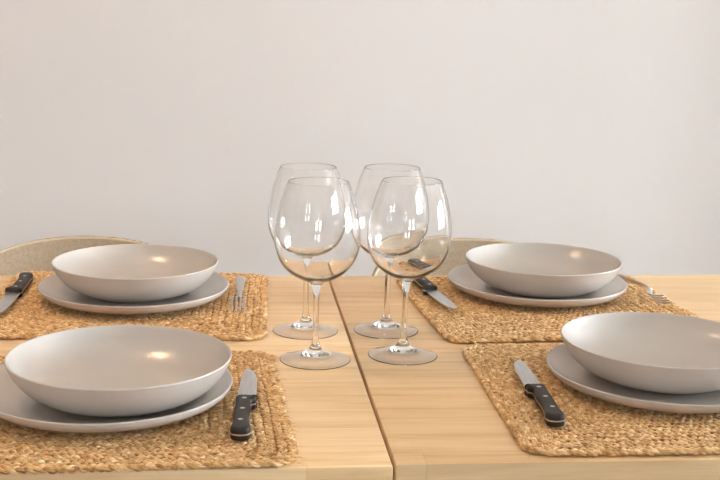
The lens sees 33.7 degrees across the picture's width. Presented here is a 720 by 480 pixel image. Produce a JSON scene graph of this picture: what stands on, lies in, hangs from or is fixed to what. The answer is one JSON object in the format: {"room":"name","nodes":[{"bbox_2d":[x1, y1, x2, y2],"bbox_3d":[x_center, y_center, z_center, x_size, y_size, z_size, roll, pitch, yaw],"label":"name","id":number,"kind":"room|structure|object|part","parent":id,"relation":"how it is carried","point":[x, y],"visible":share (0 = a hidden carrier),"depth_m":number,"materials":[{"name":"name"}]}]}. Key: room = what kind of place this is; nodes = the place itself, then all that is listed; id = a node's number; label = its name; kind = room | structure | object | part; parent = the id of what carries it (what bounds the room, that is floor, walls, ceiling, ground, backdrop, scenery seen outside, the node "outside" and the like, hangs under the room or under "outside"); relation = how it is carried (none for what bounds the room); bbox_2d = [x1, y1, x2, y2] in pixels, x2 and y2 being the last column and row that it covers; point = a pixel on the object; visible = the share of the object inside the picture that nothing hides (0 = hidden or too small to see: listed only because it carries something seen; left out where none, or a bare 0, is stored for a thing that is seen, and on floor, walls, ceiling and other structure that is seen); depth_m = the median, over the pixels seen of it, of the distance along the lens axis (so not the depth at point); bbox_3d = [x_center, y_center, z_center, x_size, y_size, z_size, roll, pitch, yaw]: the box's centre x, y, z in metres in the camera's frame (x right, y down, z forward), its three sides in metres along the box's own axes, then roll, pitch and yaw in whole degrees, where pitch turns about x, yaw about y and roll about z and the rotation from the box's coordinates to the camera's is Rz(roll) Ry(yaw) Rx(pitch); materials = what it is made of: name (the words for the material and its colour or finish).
{"room":"dining room","nodes":[
{"label":"dining room","id":0,"kind":"room"},
{"bbox_2d":[0,0,719,275],"bbox_3d":[0.859,-0.828,3.268,8.200,2.700,0.120,0,11,-6],"label":"wall","id":1,"kind":"structure","parent":0,"point":[591,124],"depth_m":3.21,"materials":[{"name":"paint"}]},
{"bbox_3d":[1.213,1.285,-0.124,8.200,0.100,7.600,0,11,-6],"label":"floor","id":2,"kind":"structure","parent":0,"visible":0},
{"bbox_2d":[0,236,148,275],"bbox_3d":[-0.512,0.384,2.120,0.431,0.698,0.548,0,11,-6],"label":"upholstered chair","id":3,"kind":"object","parent":2,"relation":"on","point":[38,255],"visible":0.2,"depth_m":2.27,"materials":[{"name":"fabric"}]},
{"bbox_2d":[0,276,392,479],"bbox_3d":[-0.392,0.494,1.455,0.751,0.750,0.752,0,11,-6],"label":"dining table","id":4,"kind":"object","parent":2,"relation":"on","point":[339,435],"visible":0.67,"depth_m":1.19,"materials":[{"name":"brown wood"}]},
{"bbox_2d":[0,271,271,340],"bbox_3d":[-0.307,0.083,1.588,0.378,0.008,0.356,1,11,-4],"label":"placemat","id":5,"kind":"object","parent":4,"relation":"on","point":[30,316],"visible":0.51,"depth_m":1.51,"materials":[{"name":"beige wicker"}]},
{"bbox_2d":[0,272,32,312],"bbox_3d":[-0.460,0.071,1.576,0.022,0.013,0.201,1,11,-5],"label":"steak knife","id":6,"kind":"object","parent":5,"relation":"on","point":[24,280],"visible":1,"depth_m":1.58,"materials":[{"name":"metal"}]},
{"bbox_3d":[-0.455,0.080,1.529,0.018,0.002,0.104,0,11,-6],"label":"blade","id":7,"kind":"part","parent":6,"relation":"part of","materials":[{"name":"metal"}]},
{"bbox_2d":[37,272,228,314],"bbox_3d":[-0.303,0.067,1.599,0.258,0.019,0.258,0,11,-6],"label":"dinner plate","id":8,"kind":"object","parent":5,"relation":"on","point":[51,287],"visible":0.53,"depth_m":1.55,"materials":[{"name":"ceramic"}]},
{"bbox_2d":[51,244,217,301],"bbox_3d":[-0.302,0.048,1.601,0.220,0.043,0.220,3,11,6],"label":"pasta bowl","id":9,"kind":"object","parent":8,"relation":"on","point":[119,272],"visible":1,"depth_m":1.65,"materials":[{"name":"ceramic"}]},
{"bbox_2d":[231,276,245,311],"bbox_3d":[-0.163,0.073,1.610,0.019,0.012,0.160,1,11,-5],"label":"fork","id":10,"kind":"object","parent":5,"relation":"on","point":[239,280],"visible":1,"depth_m":1.62,"materials":[{"name":"metal"}]},
{"bbox_3d":[-0.166,0.067,1.638,0.015,0.012,0.102,1,11,-5],"label":"handle","id":11,"kind":"part","parent":10,"relation":"part of","materials":[{"name":"metal"}]},
{"bbox_2d":[0,350,307,476],"bbox_3d":[-0.257,0.164,1.187,0.384,0.009,0.361,0,11,-9],"label":"placemat","id":12,"kind":"object","parent":4,"relation":"on","point":[202,440],"visible":0.6,"depth_m":1.08,"materials":[{"name":"beige wicker"}]},
{"bbox_2d":[0,363,232,432],"bbox_3d":[-0.254,0.150,1.192,0.258,0.019,0.258,0,11,-6],"label":"dinner plate","id":13,"kind":"object","parent":12,"relation":"on","point":[16,407],"visible":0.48,"depth_m":1.12,"materials":[{"name":"ceramic"}]},
{"bbox_2d":[4,325,231,416],"bbox_3d":[-0.238,0.134,1.179,0.220,0.043,0.220,3,11,6],"label":"pasta bowl","id":14,"kind":"object","parent":13,"relation":"on","point":[107,370],"visible":1,"depth_m":1.22,"materials":[{"name":"ceramic"}]},
{"bbox_2d":[230,368,257,440],"bbox_3d":[-0.112,0.158,1.183,0.022,0.013,0.201,1,11,-2],"label":"steak knife","id":15,"kind":"object","parent":12,"relation":"on","point":[246,401],"visible":1,"depth_m":1.15,"materials":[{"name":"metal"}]},
{"bbox_3d":[-0.115,0.149,1.231,0.018,0.002,0.104,1,11,-3],"label":"blade","id":16,"kind":"part","parent":15,"relation":"part of","materials":[{"name":"metal"}]},
{"bbox_2d":[268,163,340,339],"bbox_3d":[-0.066,0.012,1.466,0.097,0.207,0.097,0,11,-6],"label":"wine glass","id":17,"kind":"object","parent":4,"relation":"on","point":[302,329],"visible":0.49,"depth_m":1.46,"materials":[{"name":"clear glass"}]},
{"bbox_2d":[268,163,340,242],"bbox_3d":[-0.065,-0.021,1.460,0.097,0.139,0.097,0,11,-6],"label":"bowl","id":18,"kind":"object","parent":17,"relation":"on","point":[286,172],"depth_m":1.43,"materials":[{"name":"clear glass"}]},
{"bbox_3d":[-0.067,0.064,1.476,0.007,0.034,0.007,11,15,39],"label":"stem","id":19,"kind":"part","parent":17,"relation":"part of","materials":[{"name":"clear glass"}]},
{"bbox_2d":[274,177,360,369],"bbox_3d":[-0.049,0.036,1.348,0.097,0.207,0.097,0,11,-6],"label":"wine glass","id":20,"kind":"object","parent":4,"relation":"on","point":[317,232],"visible":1,"depth_m":1.30,"materials":[{"name":"clear glass"}]},
{"bbox_3d":[-0.050,0.087,1.358,0.007,0.034,0.007,11,15,39],"label":"stem","id":21,"kind":"part","parent":20,"relation":"part of","materials":[{"name":"clear glass"}]},
{"bbox_2d":[274,177,360,302],"bbox_3d":[-0.048,0.003,1.341,0.097,0.139,0.097,0,11,-6],"label":"bowl","id":22,"kind":"object","parent":20,"relation":"on","point":[317,232],"depth_m":1.30,"materials":[{"name":"clear glass"}]},
{"bbox_2d":[372,238,514,275],"bbox_3d":[0.235,0.389,2.200,0.431,0.698,0.548,0,11,-6],"label":"upholstered chair","id":23,"kind":"object","parent":2,"relation":"on","point":[455,257],"visible":0.07,"depth_m":2.37,"materials":[{"name":"fabric"}]},
{"bbox_2d":[329,275,719,479],"bbox_3d":[0.355,0.495,1.549,0.751,0.750,0.763,0,11,-6],"label":"dining table","id":24,"kind":"object","parent":2,"relation":"on","point":[435,420],"visible":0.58,"depth_m":1.20,"materials":[{"name":"brown wood"}]},
{"bbox_2d":[354,164,422,338],"bbox_3d":[0.036,0.012,1.478,0.097,0.207,0.097,0,11,-6],"label":"wine glass","id":25,"kind":"object","parent":24,"relation":"on","point":[372,175],"visible":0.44,"depth_m":1.46,"materials":[{"name":"clear glass"}]},
{"bbox_3d":[0.034,0.064,1.488,0.007,0.034,0.007,0,11,-6],"label":"stem","id":26,"kind":"part","parent":25,"relation":"part of","materials":[{"name":"clear glass"}]},
{"bbox_2d":[354,164,422,277],"bbox_3d":[0.037,-0.021,1.471,0.097,0.139,0.097,0,11,-6],"label":"bowl","id":27,"kind":"object","parent":25,"relation":"on","point":[370,179],"depth_m":1.44,"materials":[{"name":"clear glass"}]},
{"bbox_2d":[367,176,451,364],"bbox_3d":[0.056,0.034,1.374,0.097,0.207,0.097,0,11,-6],"label":"wine glass","id":28,"kind":"object","parent":24,"relation":"on","point":[409,228],"visible":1,"depth_m":1.33,"materials":[{"name":"clear glass"}]},
{"bbox_3d":[0.052,0.085,1.384,0.007,0.034,0.007,0,11,-6],"label":"stem","id":29,"kind":"part","parent":28,"relation":"part of","materials":[{"name":"clear glass"}]},
{"bbox_2d":[367,176,451,299],"bbox_3d":[0.056,0.000,1.368,0.097,0.139,0.097,0,11,-6],"label":"bowl","id":30,"kind":"object","parent":28,"relation":"on","point":[409,228],"depth_m":1.33,"materials":[{"name":"clear glass"}]},
{"bbox_2d":[396,274,699,343],"bbox_3d":[0.258,0.089,1.636,0.377,0.008,0.357,0,11,-10],"label":"placemat","id":31,"kind":"object","parent":24,"relation":"on","point":[475,319],"visible":0.45,"depth_m":1.58,"materials":[{"name":"beige wicker"}]},
{"bbox_2d":[412,277,456,308],"bbox_3d":[0.099,0.071,1.652,0.022,0.013,0.201,-1,12,-13],"label":"steak knife","id":32,"kind":"object","parent":31,"relation":"on","point":[427,287],"visible":0.7,"depth_m":1.65,"materials":[{"name":"metal"}]},
{"bbox_3d":[0.111,0.080,1.606,0.018,0.002,0.104,-1,12,-14],"label":"blade","id":33,"kind":"part","parent":32,"relation":"part of","materials":[{"name":"metal"}]},
{"bbox_2d":[448,264,627,307],"bbox_3d":[0.251,0.064,1.691,0.258,0.019,0.258,0,11,-6],"label":"dinner plate","id":34,"kind":"object","parent":31,"relation":"on","point":[462,277],"visible":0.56,"depth_m":1.64,"materials":[{"name":"ceramic"}]},
{"bbox_2d":[465,242,622,297],"bbox_3d":[0.259,0.046,1.686,0.220,0.043,0.220,-2,12,-19],"label":"pasta bowl","id":35,"kind":"object","parent":34,"relation":"on","point":[543,270],"visible":1,"depth_m":1.73,"materials":[{"name":"ceramic"}]},
{"bbox_2d":[617,274,672,303],"bbox_3d":[0.398,0.068,1.685,0.018,0.020,0.161,-1,11,-12],"label":"fork","id":36,"kind":"object","parent":31,"relation":"on","point":[649,291],"visible":0.97,"depth_m":1.66,"materials":[{"name":"metal"}]},
{"bbox_3d":[0.396,0.063,1.714,0.011,0.014,0.102,-1,12,-12],"label":"handle","id":37,"kind":"part","parent":36,"relation":"part of","materials":[{"name":"metal"}]},
{"bbox_2d":[463,343,719,458],"bbox_3d":[0.315,0.162,1.274,0.377,0.008,0.367,0,11,-5],"label":"placemat","id":38,"kind":"object","parent":24,"relation":"on","point":[593,426],"visible":0.53,"depth_m":1.18,"materials":[{"name":"beige wicker"}]},
{"bbox_2d":[514,359,564,426],"bbox_3d":[0.181,0.155,1.242,0.022,0.013,0.201,1,11,-4],"label":"steak knife","id":39,"kind":"object","parent":38,"relation":"on","point":[553,416],"visible":1,"depth_m":1.20,"materials":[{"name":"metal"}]},
{"bbox_3d":[0.179,0.145,1.290,0.018,0.002,0.104,1,11,-4],"label":"blade","id":40,"kind":"part","parent":39,"relation":"part of","materials":[{"name":"silver metal"}]},
{"bbox_2d":[546,343,719,413],"bbox_3d":[0.329,0.146,1.289,0.258,0.019,0.258,0,11,-6],"label":"dinner plate","id":41,"kind":"object","parent":38,"relation":"on","point":[561,363],"visible":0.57,"depth_m":1.23,"materials":[{"name":"ceramic"}]},
{"bbox_2d":[561,312,719,393],"bbox_3d":[0.328,0.127,1.291,0.220,0.043,0.220,3,11,6],"label":"pasta bowl","id":42,"kind":"object","parent":41,"relation":"on","point":[645,351],"visible":1,"depth_m":1.35,"materials":[{"name":"ceramic"}]}
]}

